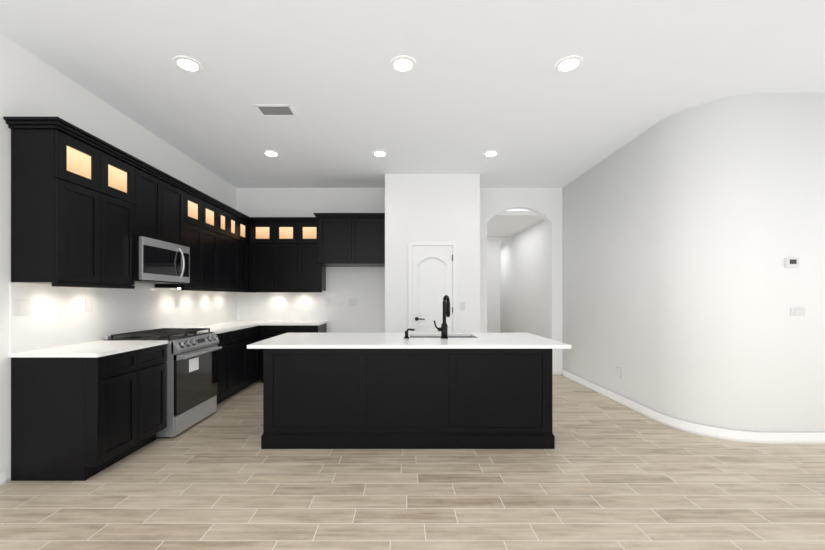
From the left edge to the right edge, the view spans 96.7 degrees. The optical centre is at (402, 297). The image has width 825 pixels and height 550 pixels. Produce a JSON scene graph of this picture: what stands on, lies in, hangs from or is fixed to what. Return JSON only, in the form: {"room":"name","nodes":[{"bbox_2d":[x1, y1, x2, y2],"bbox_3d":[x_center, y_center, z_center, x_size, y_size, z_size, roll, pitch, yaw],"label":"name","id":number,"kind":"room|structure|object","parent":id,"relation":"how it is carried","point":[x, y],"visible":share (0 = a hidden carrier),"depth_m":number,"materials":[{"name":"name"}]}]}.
{"room":"kitchen","nodes":[
{"label":"kitchen","id":0,"kind":"room"},
{"bbox_2d":[0,33,236,481],"bbox_3d":[-2.885,-0.265,1.155,0.150,3.155,10.310,0,0,0],"label":"wall","id":1,"kind":"structure","parent":0,"point":[31,85],"depth_m":2.87,"materials":[{"name":"paint"}]},
{"bbox_2d":[0,470,5,485],"bbox_3d":[-2.802,1.266,-0.210,0.012,0.095,5.580,0,0,0],"label":"baseboard","id":2,"kind":"structure","parent":1,"relation":"attached to","point":[3,472],"depth_m":2.56,"materials":[{"name":"paint"}]},
{"bbox_2d":[7,121,110,284],"bbox_3d":[-2.638,-0.666,2.839,0.330,1.117,0.438,0,0,0],"label":"upper cabinet","id":3,"kind":"object","parent":1,"relation":"attached to","point":[86,208],"depth_m":2.63,"materials":[{"name":"black wood"}]},
{"bbox_2d":[91,149,142,288],"bbox_3d":[-2.638,-0.666,3.190,0.330,1.117,0.497,0,0,0],"label":"upper cabinet","id":4,"kind":"object","parent":1,"relation":"attached to","point":[126,177],"depth_m":3.27,"materials":[{"name":"black wood"}]},
{"bbox_2d":[10,282,237,352],"bbox_3d":[-2.807,0.145,4.405,0.006,0.505,3.570,0,0,0],"label":"backsplash","id":5,"kind":"structure","parent":1,"relation":"attached to","point":[59,316],"depth_m":3.42,"materials":[{"name":"tile"}]},
{"bbox_2d":[14,299,30,315],"bbox_3d":[-2.799,0.073,2.700,0.006,0.120,0.120,0,0,0],"label":"electrical outlet","id":6,"kind":"object","parent":5,"relation":"attached to","point":[22,306],"visible":1,"depth_m":2.69,"materials":[{"name":"white plastic"}]},
{"bbox_2d":[85,299,92,311],"bbox_3d":[-2.799,0.073,3.270,0.006,0.120,0.075,0,0,0],"label":"electrical outlet","id":7,"kind":"object","parent":5,"relation":"attached to","point":[88,305],"visible":1,"depth_m":3.27,"materials":[{"name":"white plastic"}]},
{"bbox_2d":[175,298,178,307],"bbox_3d":[-2.799,0.073,4.550,0.006,0.120,0.075,0,0,0],"label":"electrical outlet","id":8,"kind":"object","parent":5,"relation":"attached to","point":[176,302],"visible":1,"depth_m":4.54,"materials":[{"name":"white plastic"}]},
{"bbox_2d":[143,169,166,241],"bbox_3d":[-2.638,-0.896,3.561,0.330,0.657,0.515,0,0,0],"label":"upper cabinet","id":9,"kind":"object","parent":1,"relation":"attached to","point":[154,186],"depth_m":3.66,"materials":[{"name":"black wood"}]},
{"bbox_2d":[135,236,189,283],"bbox_3d":[-2.575,-0.356,3.760,0.453,0.413,0.754,0,0,0],"label":"microwave","id":10,"kind":"object","parent":9,"relation":"attached to","point":[159,262],"visible":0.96,"depth_m":3.65,"materials":[{"name":"silver metal"}]},
{"bbox_2d":[167,181,190,248],"bbox_3d":[-2.638,-0.896,3.959,0.330,0.657,0.515,0,0,0],"label":"upper cabinet","id":11,"kind":"object","parent":1,"relation":"attached to","point":[178,198],"depth_m":4.05,"materials":[{"name":"black wood"}]},
{"bbox_2d":[155,193,206,288],"bbox_3d":[-2.638,-0.666,4.330,0.330,1.117,0.497,0,0,0],"label":"upper cabinet","id":12,"kind":"object","parent":1,"relation":"attached to","point":[198,251],"depth_m":4.43,"materials":[{"name":"black wood"}]},
{"bbox_2d":[207,201,222,288],"bbox_3d":[-2.638,-0.666,4.710,0.330,1.117,0.497,0,0,0],"label":"upper cabinet","id":13,"kind":"object","parent":1,"relation":"attached to","point":[214,212],"depth_m":4.83,"materials":[{"name":"black wood"}]},
{"bbox_2d":[223,209,230,288],"bbox_3d":[-2.638,-0.666,5.050,0.330,1.117,0.417,0,0,0],"label":"upper cabinet","id":14,"kind":"object","parent":1,"relation":"attached to","point":[226,212],"depth_m":5.14,"materials":[{"name":"black wood"}]},
{"bbox_2d":[215,213,242,291],"bbox_3d":[-2.638,-0.666,5.350,0.330,1.117,0.417,0,0,0],"label":"upper cabinet","id":15,"kind":"object","parent":1,"relation":"attached to","point":[236,221],"depth_m":5.44,"materials":[{"name":"black wood"}]},
{"bbox_2d":[243,217,246,291],"bbox_3d":[-2.638,-0.666,5.646,0.330,1.117,0.409,0,0,0],"label":"upper cabinet","id":16,"kind":"object","parent":1,"relation":"attached to","point":[244,218],"depth_m":5.75,"materials":[{"name":"black wood"}]},
{"bbox_2d":[237,188,384,332],"bbox_3d":[-1.540,-0.265,6.250,2.540,3.155,0.120,0,0,0],"label":"wall","id":17,"kind":"structure","parent":0,"point":[364,287],"depth_m":6.19,"materials":[{"name":"paint"}]},
{"bbox_2d":[255,221,278,292],"bbox_3d":[-2.214,-0.666,6.017,0.433,1.117,0.330,0,0,0],"label":"upper cabinet","id":18,"kind":"object","parent":17,"relation":"attached to","point":[266,232],"depth_m":5.85,"materials":[{"name":"black wood"}]},
{"bbox_2d":[238,291,325,320],"bbox_3d":[-2.040,0.145,6.187,1.480,0.505,0.006,0,0,0],"label":"backsplash","id":19,"kind":"structure","parent":17,"relation":"attached to","point":[258,306],"depth_m":6.18,"materials":[{"name":"tile"}]},
{"bbox_2d":[279,221,302,291],"bbox_3d":[-1.869,-0.666,6.017,0.492,1.117,0.330,0,0,0],"label":"upper cabinet","id":20,"kind":"object","parent":17,"relation":"attached to","point":[290,232],"depth_m":5.86,"materials":[{"name":"black wood"}]},
{"bbox_2d":[303,221,325,291],"bbox_3d":[-1.520,-0.666,6.017,0.439,1.117,0.330,0,0,0],"label":"upper cabinet","id":21,"kind":"object","parent":17,"relation":"attached to","point":[314,276],"depth_m":5.86,"materials":[{"name":"black wood"}]},
{"bbox_2d":[315,217,358,268],"bbox_3d":[-1.014,-0.868,5.872,0.570,0.712,0.620,0,0,0],"label":"upper cabinet","id":22,"kind":"object","parent":17,"relation":"attached to","point":[334,236],"depth_m":5.57,"materials":[{"name":"black wood"}]},
{"bbox_2d":[350,299,356,305],"bbox_3d":[-0.838,0.096,6.185,0.115,0.115,0.006,0,0,0],"label":"outlet","id":23,"kind":"object","parent":17,"relation":"attached to","point":[353,302],"visible":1,"depth_m":6.18,"materials":[{"name":"white plastic"}]},
{"bbox_2d":[355,217,384,266],"bbox_3d":[-0.559,-0.868,5.872,0.570,0.712,0.620,0,0,0],"label":"upper cabinet","id":24,"kind":"object","parent":17,"relation":"attached to","point":[369,231],"depth_m":5.57,"materials":[{"name":"black wood"}]},
{"bbox_2d":[0,375,824,549],"bbox_3d":[1.500,1.338,3.500,13.000,0.050,15.000,0,0,0],"label":"floor","id":25,"kind":"structure","parent":0,"point":[606,473],"depth_m":2.44,"materials":[{"name":"beige tile"}]},
{"bbox_2d":[11,349,143,480],"bbox_3d":[-2.492,0.871,2.846,0.620,0.886,0.452,0,0,0],"label":"base cabinet","id":26,"kind":"object","parent":25,"relation":"on","point":[84,411],"depth_m":2.62,"materials":[{"name":"black wood"}]},
{"bbox_2d":[8,341,167,356],"bbox_3d":[-2.485,0.413,2.994,0.635,0.030,0.787,0,0,0],"label":"countertop","id":27,"kind":"structure","parent":26,"relation":"on","point":[93,348],"depth_m":2.79,"materials":[{"name":"white stone"}]},
{"bbox_2d":[144,345,166,445],"bbox_3d":[-2.492,0.871,3.171,0.620,0.886,0.432,0,0,0],"label":"base cabinet","id":28,"kind":"object","parent":25,"relation":"on","point":[155,369],"depth_m":3.25,"materials":[{"name":"black wood"}]},
{"bbox_2d":[104,328,221,437],"bbox_3d":[-2.398,0.831,3.770,0.734,0.964,0.754,0,0,0],"label":"range","id":29,"kind":"object","parent":25,"relation":"on","point":[191,361],"visible":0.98,"depth_m":3.60,"materials":[{"name":"silver metal"}]},
{"bbox_2d":[152,333,231,403],"bbox_3d":[-2.492,0.871,4.417,0.620,0.886,0.528,0,0,0],"label":"base cabinet","id":30,"kind":"object","parent":25,"relation":"on","point":[224,355],"depth_m":4.50,"materials":[{"name":"black wood"}]},
{"bbox_2d":[192,321,259,332],"bbox_3d":[-2.485,0.413,5.167,0.635,0.030,2.027,0,0,0],"label":"countertop","id":31,"kind":"structure","parent":30,"relation":"on","point":[226,327],"depth_m":4.98,"materials":[{"name":"white stone"}]},
{"bbox_2d":[232,329,247,394],"bbox_3d":[-2.492,0.871,4.857,0.620,0.886,0.587,0,0,0],"label":"base cabinet","id":32,"kind":"object","parent":25,"relation":"on","point":[239,336],"depth_m":4.92,"materials":[{"name":"black wood"}]},
{"bbox_2d":[248,325,259,385],"bbox_3d":[-2.492,0.871,5.298,0.620,0.886,0.527,0,0,0],"label":"base cabinet","id":33,"kind":"object","parent":25,"relation":"on","point":[254,333],"depth_m":5.40,"materials":[{"name":"black wood"}]},
{"bbox_2d":[260,321,327,324],"bbox_3d":[-1.719,0.413,5.864,0.897,0.030,0.635,0,0,0],"label":"countertop","id":34,"kind":"structure","parent":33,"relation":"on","point":[261,322],"depth_m":5.77,"materials":[{"name":"white stone"}]},
{"bbox_2d":[260,325,295,381],"bbox_3d":[-1.929,0.871,5.843,0.545,0.886,0.679,0,0,0],"label":"base cabinet","id":35,"kind":"object","parent":25,"relation":"on","point":[266,331],"depth_m":5.57,"materials":[{"name":"black wood"}]},
{"bbox_2d":[296,325,325,332],"bbox_3d":[-1.532,0.871,5.872,0.484,0.886,0.620,0,0,0],"label":"base cabinet","id":36,"kind":"object","parent":25,"relation":"on","point":[299,328],"depth_m":5.57,"materials":[{"name":"black wood"}]},
{"bbox_2d":[261,349,554,448],"bbox_3d":[0.043,0.871,3.631,2.539,0.886,0.922,0,0,0],"label":"kitchen island","id":37,"kind":"object","parent":25,"relation":"on","point":[400,391],"depth_m":3.19,"materials":[{"name":"black wood"}]},
{"bbox_2d":[247,337,570,348],"bbox_3d":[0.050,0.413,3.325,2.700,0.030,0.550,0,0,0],"label":"island countertop","id":38,"kind":"structure","parent":37,"relation":"on","point":[274,342],"depth_m":3.15,"materials":[{"name":"white stone"}]},
{"bbox_2d":[404,329,414,338],"bbox_3d":[0.060,0.350,3.551,0.105,0.094,0.058,0,0,0],"label":"soap dispenser","id":39,"kind":"object","parent":38,"relation":"on","point":[406,334],"visible":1,"depth_m":3.54,"materials":[{"name":"black metal"}]},
{"bbox_2d":[411,333,470,336],"bbox_3d":[0.405,0.540,3.800,0.694,0.250,0.424,0,0,0],"label":"sink","id":40,"kind":"object","parent":38,"relation":"in","point":[412,334],"depth_m":4.00,"materials":[{"name":"silver metal"}]},
{"bbox_2d":[434,295,449,338],"bbox_3d":[0.383,0.187,3.594,0.177,0.420,0.170,0,0,0],"label":"faucet","id":41,"kind":"object","parent":38,"relation":"on","point":[443,329],"visible":1,"depth_m":3.53,"materials":[{"name":"black metal"}]},
{"bbox_2d":[0,0,824,187],"bbox_3d":[2.400,-1.892,1.155,11.200,0.100,10.310,0,0,0],"label":"ceiling","id":42,"kind":"structure","parent":0,"point":[472,86],"depth_m":3.01,"materials":[{"name":"paint"}]},
{"bbox_2d":[173,56,202,72],"bbox_3d":[-1.700,-1.838,2.900,0.204,0.008,0.204,0,0,0],"label":"recessed light","id":43,"kind":"object","parent":42,"relation":"in","point":[187,64],"visible":1,"depth_m":2.89,"materials":[{"name":"paint"}]},
{"bbox_2d":[263,150,279,156],"bbox_3d":[-1.690,-1.838,4.700,0.204,0.008,0.204,0,0,0],"label":"recessed light","id":44,"kind":"object","parent":42,"relation":"in","point":[269,153],"visible":0.92,"depth_m":4.68,"materials":[{"name":"paint"}]},
{"bbox_2d":[254,105,296,115],"bbox_3d":[-1.250,-1.837,3.610,0.350,0.008,0.210,0,0,0],"label":"ceiling vent","id":45,"kind":"object","parent":42,"relation":"in","point":[275,110],"visible":0.98,"depth_m":3.60,"materials":[{"name":"metal"}]},
{"bbox_2d":[372,150,387,156],"bbox_3d":[-0.295,-1.838,4.700,0.204,0.008,0.204,0,0,0],"label":"recessed light","id":46,"kind":"object","parent":42,"relation":"in","point":[379,153],"visible":0.98,"depth_m":4.68,"materials":[{"name":"paint"}]},
{"bbox_2d":[390,56,415,72],"bbox_3d":[0.000,-1.838,2.900,0.204,0.008,0.204,0,0,0],"label":"recessed light","id":47,"kind":"object","parent":42,"relation":"in","point":[402,64],"visible":1,"depth_m":2.89,"materials":[{"name":"paint"}]},
{"bbox_2d":[483,150,498,156],"bbox_3d":[1.128,-1.838,4.700,0.204,0.008,0.204,0,0,0],"label":"recessed light","id":48,"kind":"object","parent":42,"relation":"in","point":[492,153],"visible":0.96,"depth_m":4.68,"materials":[{"name":"paint"}]},
{"bbox_2d":[555,56,582,72],"bbox_3d":[1.310,-1.838,2.900,0.204,0.008,0.204,0,0,0],"label":"recessed light","id":49,"kind":"object","parent":42,"relation":"in","point":[567,64],"visible":1,"depth_m":2.89,"materials":[{"name":"paint"}]},
{"bbox_2d":[385,174,479,332],"bbox_3d":[0.440,-0.265,5.895,1.420,3.155,0.830,0,0,0],"label":"wall","id":50,"kind":"structure","parent":0,"point":[432,207],"depth_m":5.48,"materials":[{"name":"paint"}]},
{"bbox_2d":[408,242,456,332],"bbox_3d":[0.440,0.243,5.448,0.720,2.140,0.061,0,0,0],"label":"pantry door","id":51,"kind":"structure","parent":50,"relation":"in","point":[432,274],"depth_m":5.47,"materials":[{"name":"paint"}]},
{"bbox_2d":[460,302,464,309],"bbox_3d":[0.890,0.133,5.473,0.080,0.120,0.010,0,0,0],"label":"switch plate","id":52,"kind":"object","parent":50,"relation":"attached to","point":[462,305],"visible":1,"depth_m":5.47,"materials":[{"name":"white plastic"}]},
{"bbox_2d":[487,211,543,242],"bbox_3d":[1.945,-1.447,8.090,1.450,0.080,3.560,0,0,0],"label":"ceiling","id":53,"kind":"structure","parent":0,"point":[507,224],"depth_m":6.91,"materials":[{"name":"paint"}]},
{"bbox_2d":[487,219,548,338],"bbox_3d":[1.945,-0.047,8.090,1.450,2.720,3.560,0,0,0],"label":"wall","id":54,"kind":"structure","parent":0,"point":[518,283],"depth_m":7.96,"materials":[{"name":"paint"}]},
{"bbox_2d":[480,188,561,368],"bbox_3d":[1.920,-0.265,6.250,1.540,3.155,0.120,0,0,0],"label":"wall","id":55,"kind":"structure","parent":0,"point":[545,204],"depth_m":6.19,"materials":[{"name":"paint"}]},
{"bbox_2d":[562,93,824,431],"bbox_3d":[5.345,-0.265,4.805,5.310,3.155,3.010,0,0,0],"label":"wall","id":56,"kind":"structure","parent":0,"point":[685,232],"depth_m":3.46,"materials":[{"name":"paint"}]},
{"bbox_2d":[616,367,620,377],"bbox_3d":[2.683,0.943,4.570,0.009,0.120,0.080,0,0,0],"label":"electrical outlet","id":57,"kind":"object","parent":56,"relation":"attached to","point":[618,372],"visible":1,"depth_m":4.56,"materials":[{"name":"white plastic"}]},
{"bbox_2d":[562,369,824,443],"bbox_3d":[5.338,1.264,4.737,5.324,0.099,2.903,0,0,0],"label":"baseboard","id":58,"kind":"structure","parent":56,"relation":"attached to","point":[763,437],"depth_m":3.44,"materials":[{"name":"paint"}]},
{"bbox_2d":[784,258,798,266],"bbox_3d":[3.485,-0.309,3.286,0.110,0.085,0.024,0,0,0],"label":"thermostat","id":59,"kind":"object","parent":56,"relation":"attached to","point":[791,262],"visible":1,"depth_m":3.28,"materials":[{"name":"white plastic"}]},
{"bbox_2d":[791,308,804,315],"bbox_3d":[3.547,0.133,3.293,0.125,0.070,0.010,0,0,0],"label":"switch plate","id":60,"kind":"object","parent":56,"relation":"attached to","point":[797,311],"visible":1,"depth_m":3.29,"materials":[{"name":"white plastic"}]}
]}

